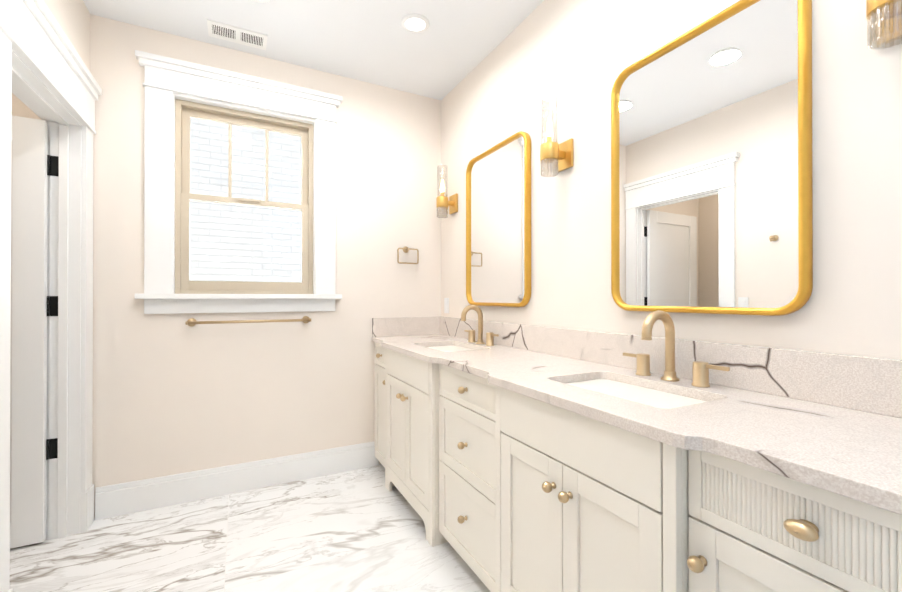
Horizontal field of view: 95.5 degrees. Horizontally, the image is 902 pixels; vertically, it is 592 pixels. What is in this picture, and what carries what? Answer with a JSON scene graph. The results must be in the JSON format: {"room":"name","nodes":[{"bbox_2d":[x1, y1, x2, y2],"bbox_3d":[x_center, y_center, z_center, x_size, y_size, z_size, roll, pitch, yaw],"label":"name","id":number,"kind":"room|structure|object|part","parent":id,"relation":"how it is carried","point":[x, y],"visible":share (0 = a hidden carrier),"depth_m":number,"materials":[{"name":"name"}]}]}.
{"room":"bathroom","nodes":[
{"label":"bathroom","id":0,"kind":"room"},
{"bbox_2d":[43,0,89,70],"bbox_3d":[-1.230,-0.165,0.683,0.120,2.740,3.388,0,0,-27],"label":"wall","id":1,"kind":"structure","parent":0,"point":[72,17],"depth_m":2.02,"materials":[{"name":"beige paint"}]},
{"bbox_2d":[10,115,47,548],"bbox_3d":[-2.332,0.169,1.838,0.762,2.058,0.151,0,0,-27],"label":"door leaf","id":2,"kind":"structure","parent":1,"relation":"in","point":[28,358],"depth_m":1.97,"materials":[{"name":"white paint"}]},
{"bbox_2d":[0,0,101,591],"bbox_3d":[-1.760,0.042,1.705,0.230,2.335,1.050,0,0,-27],"label":"door frame","id":3,"kind":"structure","parent":1,"relation":"attached to","point":[46,75],"depth_m":2.04,"materials":[{"name":"white paint"}]},
{"bbox_2d":[11,14,440,518],"bbox_3d":[-1.605,-0.158,2.487,3.600,2.740,0.160,0,0,-27],"label":"wall","id":4,"kind":"structure","parent":0,"point":[173,394],"depth_m":2.57,"materials":[{"name":"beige paint"}]},
{"bbox_2d":[95,441,378,519],"bbox_3d":[-1.224,1.127,2.581,1.582,0.172,0.016,0,0,-27],"label":"baseboard","id":5,"kind":"structure","parent":4,"relation":"attached to","point":[135,496],"depth_m":2.48,"materials":[{"name":"white paint"}]},
{"bbox_2d":[135,50,341,313],"bbox_3d":[-1.287,-0.630,2.607,1.138,1.465,0.193,0,0,-27],"label":"window","id":6,"kind":"structure","parent":4,"relation":"in","point":[168,81],"depth_m":2.53,"materials":[{"name":"white paint"}]},
{"bbox_3d":[-1.308,-0.592,2.649,0.787,1.160,0.100,0,0,-27],"label":"window sash unit","id":7,"kind":"part","parent":6,"relation":"part of","materials":[{"name":"beige wood"}]},
{"bbox_2d":[185,316,310,326],"bbox_3d":[-1.234,0.156,2.543,0.695,0.050,0.078,0,0,-27],"label":"bar","id":8,"kind":"object","parent":4,"relation":"attached to","point":[191,322],"visible":1,"depth_m":2.49,"materials":[{"name":"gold metal"}]},
{"bbox_2d":[372,317,439,336],"bbox_3d":[-0.325,0.227,3.046,0.527,0.135,0.020,0,0,-27],"label":"backsplash","id":9,"kind":"structure","parent":4,"relation":"attached to","point":[403,326],"depth_m":3.02,"materials":[{"name":"white stone"}]},
{"bbox_2d":[397,246,418,263],"bbox_3d":[-0.325,-0.303,3.028,0.166,0.134,0.056,0,0,-27],"label":"towel ring","id":10,"kind":"object","parent":4,"relation":"attached to","point":[406,249],"visible":1,"depth_m":3.01,"materials":[{"name":"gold metal"}]},
{"bbox_2d":[440,317,901,416],"bbox_3d":[0.548,0.223,1.958,0.020,0.135,2.756,0,0,-27],"label":"backsplash","id":11,"kind":"structure","parent":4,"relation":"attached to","point":[874,384],"depth_m":1.21,"materials":[{"name":"white stone"}]},
{"bbox_2d":[10,464,490,591],"bbox_3d":[-0.834,1.237,0.996,3.600,0.060,3.588,0,0,-27],"label":"floor","id":12,"kind":"structure","parent":0,"point":[361,530],"depth_m":1.96,"materials":[{"name":"tile"}]},
{"bbox_2d":[373,341,901,591],"bbox_3d":[0.281,0.765,1.828,0.612,0.890,2.736,0,0,-27],"label":"bathroom vanity","id":13,"kind":"object","parent":12,"relation":"on","point":[512,457],"depth_m":1.08,"materials":[{"name":"beige paint"}]},
{"bbox_2d":[372,333,901,516],"bbox_3d":[0.296,0.305,1.827,0.589,0.030,2.756,0,0,-27],"label":"countertop","id":14,"kind":"structure","parent":13,"relation":"on","point":[856,454],"depth_m":0.95,"materials":[{"name":"white stone"}]},
{"bbox_2d":[428,341,475,352],"bbox_3d":[-0.006,0.385,2.410,0.350,0.150,0.520,0,0,-27],"label":"sink","id":15,"kind":"object","parent":14,"relation":"in","point":[447,345],"depth_m":2.56,"materials":[{"name":"white ceramic"}]},
{"bbox_2d":[460,305,499,344],"bbox_3d":[0.133,0.172,2.483,0.166,0.240,0.380,0,0,-27],"label":"faucet","id":16,"kind":"object","parent":14,"relation":"on","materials":[{"name":"gold metal"}]},
{"bbox_2d":[560,373,711,408],"bbox_3d":[0.566,0.381,1.309,0.350,0.150,0.520,0,0,-27],"label":"sink","id":17,"kind":"object","parent":14,"relation":"in","point":[660,395],"depth_m":1.36,"materials":[{"name":"white ceramic"}]},
{"bbox_2d":[620,310,731,388],"bbox_3d":[0.704,0.168,1.381,0.166,0.240,0.380,0,0,-27],"label":"faucet","id":18,"kind":"object","parent":14,"relation":"on","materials":[{"name":"gold metal"}]},
{"bbox_2d":[83,0,543,99],"bbox_3d":[-0.834,-1.573,1.006,3.600,0.080,3.588,0,0,-27],"label":"ceiling","id":19,"kind":"structure","parent":0,"point":[450,48],"depth_m":2.35,"materials":[{"name":"paint"}]},
{"bbox_2d":[207,19,267,49],"bbox_3d":[-1.246,-1.524,2.396,0.306,0.007,0.155,0,0,-27],"label":"ceiling vent","id":20,"kind":"object","parent":19,"relation":"in","point":[230,33],"visible":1,"depth_m":2.39,"materials":[{"name":"white metal"}]},
{"bbox_2d":[401,14,428,32],"bbox_3d":[-0.200,-1.524,2.295,0.156,0.009,0.156,0,0,-27],"label":"recessed light","id":21,"kind":"object","parent":19,"relation":"in","point":[415,23],"visible":1,"depth_m":2.29,"materials":[{"name":"white paint"}]},
{"bbox_2d":[441,0,901,359],"bbox_3d":[0.756,-0.161,1.714,0.120,2.740,3.388,0,0,-27],"label":"wall","id":22,"kind":"structure","parent":0,"point":[577,57],"depth_m":1.66,"materials":[{"name":"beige paint"}]},
{"bbox_2d":[444,298,448,312],"bbox_3d":[-0.035,0.072,3.097,0.008,0.116,0.070,0,0,-27],"label":"electrical outlet plate","id":23,"kind":"object","parent":22,"relation":"attached to","point":[446,305],"visible":1,"depth_m":3.09,"materials":[{"name":"white plastic"}]},
{"bbox_2d":[436,165,457,217],"bbox_3d":[-0.037,-0.750,2.959,0.142,0.367,0.110,0,0,-27],"label":"sconce","id":24,"kind":"object","parent":22,"relation":"attached to","point":[443,202],"visible":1,"depth_m":2.94,"materials":[{"name":"gold metal"}]},
{"bbox_2d":[466,131,530,306],"bbox_3d":[0.264,-0.423,2.491,0.036,0.970,0.660,0,0,-27],"label":"mirror","id":25,"kind":"object","parent":22,"relation":"attached to","point":[498,224],"visible":0.98,"depth_m":2.44,"materials":[{"name":"clear mirror"}]},
{"bbox_2d":[540,94,573,177],"bbox_3d":[0.489,-0.753,1.944,0.142,0.367,0.110,0,0,-27],"label":"sconce","id":26,"kind":"object","parent":22,"relation":"attached to","point":[561,155],"visible":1,"depth_m":1.92,"materials":[{"name":"gold metal"}]},
{"bbox_2d":[611,0,812,315],"bbox_3d":[0.825,-0.427,1.410,0.036,0.970,0.660,0,0,-27],"label":"mirror","id":27,"kind":"object","parent":22,"relation":"attached to","point":[711,172],"visible":0.96,"depth_m":1.33,"materials":[{"name":"clear mirror"}]},
{"bbox_2d":[866,0,901,49],"bbox_3d":[1.015,-0.757,0.930,0.142,0.367,0.110,0,0,-27],"label":"sconce","id":28,"kind":"object","parent":22,"relation":"attached to","point":[884,17],"visible":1,"depth_m":0.93,"materials":[{"name":"clear glass"}]},
{"label":"outside","id":29,"kind":"structure","parent":0,"visible":0},
{"bbox_2d":[189,118,301,281],"bbox_3d":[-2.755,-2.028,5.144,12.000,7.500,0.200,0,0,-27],"label":"window glass","id":30,"kind":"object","parent":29,"point":[247,232],"depth_m":5.12,"materials":[{"name":"clear glass"}]}
]}

